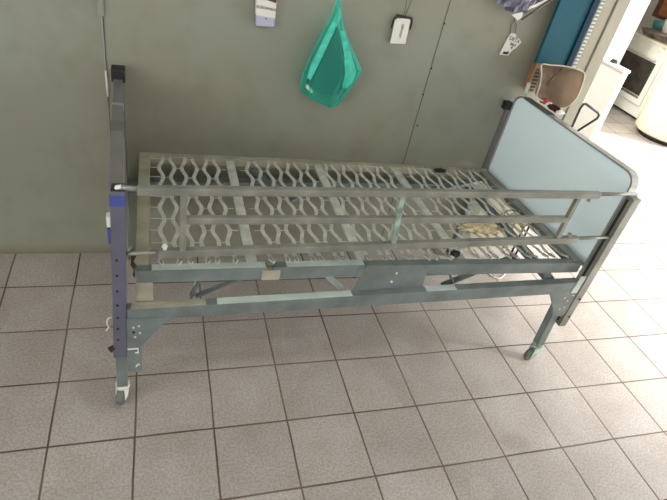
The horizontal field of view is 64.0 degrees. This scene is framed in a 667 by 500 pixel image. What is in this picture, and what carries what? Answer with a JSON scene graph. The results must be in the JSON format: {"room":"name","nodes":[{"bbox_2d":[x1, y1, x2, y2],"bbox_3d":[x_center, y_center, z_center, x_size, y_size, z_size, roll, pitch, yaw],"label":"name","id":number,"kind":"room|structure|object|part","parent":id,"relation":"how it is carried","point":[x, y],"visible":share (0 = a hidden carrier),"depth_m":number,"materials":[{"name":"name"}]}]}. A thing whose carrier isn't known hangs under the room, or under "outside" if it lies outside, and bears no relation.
{"room":"hospital room","nodes":[
{"label":"hospital room","id":0,"kind":"room"},
{"bbox_2d":[0,0,557,253],"bbox_3d":[-1.224,-1.174,1.998,4.935,2.900,0.140,-1,38,-18],"label":"wall","id":1,"kind":"structure","parent":0,"point":[202,78],"depth_m":2.56,"materials":[{"name":"grey paint"}]},
{"bbox_2d":[97,0,108,105],"bbox_3d":[-0.955,-0.908,2.201,0.024,0.660,0.011,-1,38,-18],"label":"cable","id":2,"kind":"object","parent":1,"relation":"attached to","point":[100,4],"visible":1,"depth_m":2.19,"materials":[{"name":"metal"}]},
{"bbox_2d":[102,16,110,135],"bbox_3d":[-0.900,-1.135,2.046,0.004,2.900,0.002,-1,38,-18],"label":"trim","id":3,"kind":"structure","parent":1,"relation":"attached to","point":[102,16],"depth_m":2.28,"materials":[{"name":"grey metal"}]},
{"bbox_2d":[255,0,276,26],"bbox_3d":[-0.295,-1.038,2.303,0.093,0.136,0.027,-1,38,-18],"label":"packet","id":4,"kind":"object","parent":1,"relation":"hanging from","point":[265,10],"visible":1,"depth_m":2.30,"materials":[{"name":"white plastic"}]},
{"bbox_2d":[300,0,361,107],"bbox_3d":[0.018,-0.942,2.422,0.288,0.622,0.108,-1,38,-18],"label":"plastic bag","id":5,"kind":"object","parent":1,"relation":"hanging from","point":[325,73],"visible":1,"depth_m":2.46,"materials":[{"name":"teal plastic"}]},
{"bbox_2d":[390,0,412,43],"bbox_3d":[0.345,-1.161,2.422,0.105,0.444,0.014,-1,38,-18],"label":"tag","id":6,"kind":"object","parent":1,"relation":"hanging from","point":[401,25],"visible":1,"depth_m":2.50,"materials":[{"name":"white paper"}]},
{"bbox_2d":[380,0,450,240],"bbox_3d":[0.545,-1.151,2.519,0.004,2.900,0.002,-1,38,-18],"label":"trim","id":7,"kind":"structure","parent":1,"relation":"attached to","point":[450,0],"depth_m":2.75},
{"bbox_2d":[499,18,520,55],"bbox_3d":[0.916,-1.083,2.694,0.101,0.198,0.010,-1,38,-18],"label":"tag","id":8,"kind":"object","parent":1,"relation":"hanging from","point":[511,42],"visible":0.99,"depth_m":2.71,"materials":[{"name":"white paper"}]},
{"bbox_2d":[497,0,551,19],"bbox_3d":[0.917,-1.232,2.517,0.279,0.270,0.093,-1,38,-18],"label":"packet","id":9,"kind":"object","parent":1,"relation":"attached to","point":[517,7],"visible":1,"depth_m":2.53,"materials":[{"name":"white plastic"}]},
{"bbox_3d":[0.990,-1.159,2.570,0.070,0.112,0.165,36,41,28],"label":"wire arm","id":10,"kind":"part","parent":9,"relation":"part of"},
{"bbox_2d":[523,0,607,93],"bbox_3d":[1.266,-1.372,2.529,0.298,1.300,0.078,-1,38,-18],"label":"rack","id":11,"kind":"object","parent":1,"relation":"attached to","point":[571,27],"visible":0.74,"depth_m":2.71,"materials":[{"name":"blue metal"}]},
{"bbox_2d":[535,63,584,108],"bbox_3d":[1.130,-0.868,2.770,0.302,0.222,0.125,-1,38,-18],"label":"chair","id":12,"kind":"object","parent":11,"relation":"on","point":[562,85],"visible":0.95,"depth_m":2.80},
{"bbox_2d":[0,105,666,499],"bbox_3d":[0.677,-0.114,3.725,9.600,0.100,10.200,-1,38,-18],"label":"floor","id":13,"kind":"structure","parent":0,"point":[439,400],"depth_m":2.42,"materials":[{"name":"tile"}]},
{"bbox_2d":[106,64,640,404],"bbox_3d":[0.076,-0.115,2.517,2.138,1.090,1.022,-1,38,-18],"label":"hospital bed","id":14,"kind":"object","parent":13,"relation":"on","point":[578,198],"visible":0.98,"depth_m":2.25,"materials":[{"name":"grey metal"}]},
{"bbox_3d":[-0.729,0.102,1.814,0.072,0.730,0.047,-1,38,-18],"label":"post","id":15,"kind":"part","parent":14,"relation":"part of","materials":[{"name":"grey metal"}]},
{"bbox_3d":[-0.823,0.460,2.074,0.044,0.193,0.040,-1,38,-18],"label":"leg","id":16,"kind":"part","parent":14,"relation":"part of","materials":[{"name":"grey metal"}]},
{"bbox_3d":[-0.846,-0.202,2.136,0.022,0.635,0.871,-2,38,-20],"label":"panel","id":17,"kind":"part","parent":14,"relation":"part of","materials":[{"name":"grey metal"}]},
{"bbox_3d":[-0.985,-0.449,2.494,0.042,0.720,0.044,-1,38,-18],"label":"post","id":18,"kind":"part","parent":14,"relation":"part of","materials":[{"name":"grey metal"}]},
{"bbox_3d":[-0.613,-0.186,1.605,0.052,0.023,0.017,-1,38,-18],"label":"slide rod","id":19,"kind":"part","parent":14,"relation":"part of","materials":[{"name":"metal"}]},
{"bbox_3d":[-1.056,-0.155,2.709,0.045,0.342,0.040,-1,38,-18],"label":"leg","id":20,"kind":"part","parent":14,"relation":"part of","materials":[{"name":"grey metal"}]},
{"bbox_3d":[-0.627,0.010,1.760,0.104,0.019,0.016,-1,38,-18],"label":"slide rod","id":21,"kind":"part","parent":14,"relation":"part of","materials":[{"name":"metal"}]},
{"bbox_3d":[-0.694,0.359,2.013,0.159,0.295,0.006,-1,38,-18],"label":"gusset plate","id":22,"kind":"part","parent":14,"relation":"part of","materials":[{"name":"grey metal"}]},
{"bbox_3d":[-0.471,0.081,1.936,0.456,0.057,0.035,-1,38,-18],"label":"deck rail","id":23,"kind":"part","parent":14,"relation":"part of","materials":[{"name":"grey metal"}]},
{"bbox_3d":[-0.077,-0.346,2.870,1.920,0.110,0.050,-1,38,-18],"label":"rail","id":24,"kind":"part","parent":14,"relation":"part of","materials":[{"name":"grey metal"}]},
{"bbox_3d":[-0.015,-0.439,2.783,1.875,0.044,0.038,0,38,-18],"label":"deck rail","id":25,"kind":"part","parent":14,"relation":"part of","materials":[{"name":"grey metal"}]},
{"bbox_3d":[-0.057,0.074,2.070,0.366,0.058,0.035,-1,38,-18],"label":"deck rail","id":26,"kind":"part","parent":14,"relation":"part of","materials":[{"name":"grey metal"}]},
{"bbox_3d":[0.194,0.191,2.198,1.955,0.106,0.038,-1,38,-18],"label":"rail","id":27,"kind":"part","parent":14,"relation":"part of","materials":[{"name":"grey metal"}]},
{"bbox_3d":[0.236,-0.202,1.879,1.745,0.053,0.024,-1,38,-18],"label":"rail","id":28,"kind":"part","parent":14,"relation":"part of","materials":[{"name":"metal"}]},
{"bbox_3d":[0.230,0.112,2.190,0.320,0.156,0.036,-1,38,-18],"label":"plate","id":29,"kind":"part","parent":14,"relation":"part of","materials":[{"name":"grey metal"}]},
{"bbox_2d":[433,168,445,172],"bbox_3d":[0.580,-0.438,2.910,0.083,0.019,0.039,-1,38,-18],"label":"rag","id":30,"kind":"object","parent":14,"relation":"on","point":[440,170],"visible":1,"depth_m":2.90,"materials":[{"name":"black fabric"}]},
{"bbox_2d":[450,249,460,256],"bbox_3d":[0.519,0.011,2.276,0.054,0.025,0.035,-1,38,-18],"label":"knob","id":31,"kind":"object","parent":14,"relation":"on","point":[454,252],"visible":1,"depth_m":2.27,"materials":[{"name":"black plastic"}]},
{"bbox_3d":[0.808,-0.196,3.304,0.050,0.393,0.040,-1,38,-18],"label":"leg","id":32,"kind":"part","parent":14,"relation":"part of","materials":[{"name":"grey metal"}]},
{"bbox_2d":[455,223,506,233],"bbox_3d":[0.696,-0.106,2.500,0.279,0.023,0.086,-1,38,-18],"label":"scrap","id":33,"kind":"object","parent":14,"relation":"on","point":[481,228],"visible":0.99,"depth_m":2.49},
{"bbox_3d":[0.891,-0.497,3.137,0.022,0.730,0.026,-1,38,-18],"label":"post","id":34,"kind":"part","parent":14,"relation":"part of","materials":[{"name":"grey metal"}]},
{"bbox_3d":[0.749,0.071,2.339,0.800,0.065,0.035,-1,38,-18],"label":"deck rail","id":35,"kind":"part","parent":14,"relation":"part of","materials":[{"name":"grey metal"}]},
{"bbox_2d":[510,213,530,225],"bbox_3d":[0.916,-0.153,2.629,0.102,0.017,0.110,-1,38,-18],"label":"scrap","id":36,"kind":"object","parent":14,"relation":"on","point":[520,224],"visible":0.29,"depth_m":2.60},
{"bbox_3d":[1.069,0.359,2.651,0.073,0.323,0.050,-1,38,-18],"label":"leg","id":37,"kind":"part","parent":14,"relation":"part of","materials":[{"name":"grey metal"}]},
{"bbox_2d":[540,98,564,114],"bbox_3d":[1.116,-0.739,2.724,0.062,0.030,0.184,-1,38,-18],"label":"folded cloth","id":38,"kind":"object","parent":14,"relation":"on","point":[546,102],"visible":0.98,"depth_m":2.70,"materials":[{"name":"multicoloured fabric"}]},
{"bbox_3d":[1.099,-0.385,2.685,0.028,0.463,0.876,-3,38,-21],"label":"panel","id":39,"kind":"part","parent":14,"relation":"part of","materials":[{"name":"blue laminate"}]},
{"bbox_3d":[1.096,-0.382,2.685,0.037,0.487,0.892,-3,38,-21],"label":"edge trim","id":40,"kind":"part","parent":14,"relation":"part of","materials":[{"name":"metal"}]},
{"bbox_3d":[1.058,0.248,2.513,0.161,0.184,0.006,-1,38,-18],"label":"gusset plate","id":41,"kind":"part","parent":14,"relation":"part of","materials":[{"name":"grey metal"}]},
{"bbox_3d":[1.117,-0.053,2.296,0.186,0.022,0.016,-1,38,-18],"label":"slide rod","id":42,"kind":"part","parent":14,"relation":"part of","materials":[{"name":"metal"}]},
{"bbox_3d":[1.186,0.071,2.433,0.044,0.735,0.045,-1,38,-18],"label":"post","id":43,"kind":"part","parent":14,"relation":"part of","materials":[{"name":"metal"}]},
{"bbox_3d":[1.154,-0.228,2.167,0.200,0.022,0.016,-1,38,-18],"label":"slide rod","id":44,"kind":"part","parent":14,"relation":"part of","materials":[{"name":"metal"}]},
{"bbox_2d":[509,103,599,254],"bbox_3d":[1.302,-0.349,3.199,0.158,1.111,0.013,-1,38,-18],"label":"frame","id":45,"kind":"object","parent":13,"relation":"on","point":[583,104],"visible":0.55,"depth_m":2.93,"materials":[{"name":"black metal"}]},
{"bbox_2d":[573,57,630,140],"bbox_3d":[2.523,-1.605,5.520,0.080,0.845,0.930,-1,38,-18],"label":"cabinet","id":46,"kind":"object","parent":13,"relation":"on","point":[609,78],"depth_m":5.19,"materials":[{"name":"wood"}]},
{"bbox_2d":[609,58,617,63],"bbox_3d":[2.665,-1.795,5.067,0.049,0.033,0.060,-1,38,-18],"label":"knob","id":47,"kind":"object","parent":46,"relation":"in","point":[614,61],"depth_m":5.06,"materials":[{"name":"grey metal"}]},
{"bbox_2d":[605,0,650,63],"bbox_3d":[2.738,-2.824,5.482,1.470,2.900,0.100,-1,38,-18],"label":"trim","id":48,"kind":"structure","parent":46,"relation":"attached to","point":[636,9],"depth_m":5.90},
{"bbox_2d":[612,30,666,118],"bbox_3d":[3.996,-2.203,6.769,0.670,0.875,0.820,-1,38,-18],"label":"stove","id":49,"kind":"object","parent":13,"relation":"on","point":[645,56],"visible":0.58,"depth_m":6.55,"materials":[{"name":"white metal"}]},
{"bbox_3d":[3.724,-2.206,6.675,0.025,0.550,0.720,-1,38,-18],"label":"oven door","id":50,"kind":"part","parent":49,"relation":"part of","materials":[{"name":"white metal"}]},
{"bbox_3d":[3.745,-2.400,6.525,0.046,0.019,0.557,-1,38,-18],"label":"handle","id":51,"kind":"part","parent":49,"relation":"part of","materials":[{"name":"plastic"}]},
{"bbox_2d":[634,30,666,48],"bbox_3d":[4.092,-2.540,6.528,0.630,0.025,0.820,-1,38,-18],"label":"cooktop","id":52,"kind":"object","parent":49,"relation":"in","point":[639,35],"depth_m":6.44,"materials":[{"name":"white metal"}]},
{"bbox_2d":[642,27,666,43],"bbox_3d":[4.068,-2.561,6.457,0.512,0.080,0.562,-1,38,-18],"label":"roasting pan","id":53,"kind":"object","parent":49,"relation":"on","point":[656,34],"visible":1,"depth_m":6.44,"materials":[{"name":"metal"}]},
{"bbox_2d":[661,19,666,32],"bbox_3d":[4.058,-2.714,6.482,0.120,0.138,0.120,-1,38,-18],"label":"cup","id":54,"kind":"object","parent":53,"relation":"on","point":[664,29],"visible":1,"depth_m":6.47,"materials":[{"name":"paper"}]},
{"bbox_2d":[652,19,663,29],"bbox_3d":[4.099,-2.808,6.739,0.170,0.153,0.170,-1,38,-18],"label":"bowl","id":55,"kind":"object","parent":49,"relation":"on","point":[657,24],"visible":0.44,"depth_m":6.68,"materials":[{"name":"teal ceramic"}]},
{"bbox_2d":[635,62,666,145],"bbox_3d":[3.928,-1.667,6.017,0.690,0.875,0.690,-1,38,-18],"label":"drum","id":56,"kind":"object","parent":13,"relation":"on","point":[651,122],"visible":1,"depth_m":5.98,"materials":[{"name":"metal"}]},
{"bbox_2d":[465,0,630,248],"bbox_3d":[1.303,-1.203,2.826,0.385,2.900,0.140,-1,38,-18],"label":"wall pier","id":57,"kind":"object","parent":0,"point":[618,14],"visible":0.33,"depth_m":2.90,"materials":[{"name":"beige paint"}]},
{"bbox_2d":[503,0,618,248],"bbox_3d":[1.425,-1.161,2.807,0.010,2.900,0.004,-1,38,-18],"label":"trim","id":58,"kind":"structure","parent":57,"relation":"attached to","point":[616,3],"depth_m":2.85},
{"bbox_2d":[636,0,664,30],"bbox_3d":[5.558,-1.356,4.362,0.100,2.900,10.200,-1,38,-18],"label":"wall","id":59,"kind":"structure","parent":0,"point":[647,20],"depth_m":7.51,"materials":[{"name":"grey paint"}]},
{"bbox_2d":[652,0,666,20],"bbox_3d":[4.628,-2.847,6.207,0.445,0.720,1.660,-1,38,-18],"label":"upper cabinet","id":60,"kind":"object","parent":59,"relation":"attached to","point":[660,11],"visible":1,"depth_m":6.83,"materials":[{"name":"orange wood"}]},
{"bbox_3d":[4.431,-2.830,6.121,0.016,0.640,1.510,-1,38,-18],"label":"door","id":61,"kind":"part","parent":60,"relation":"part of","materials":[{"name":"orange wood"}]}
]}

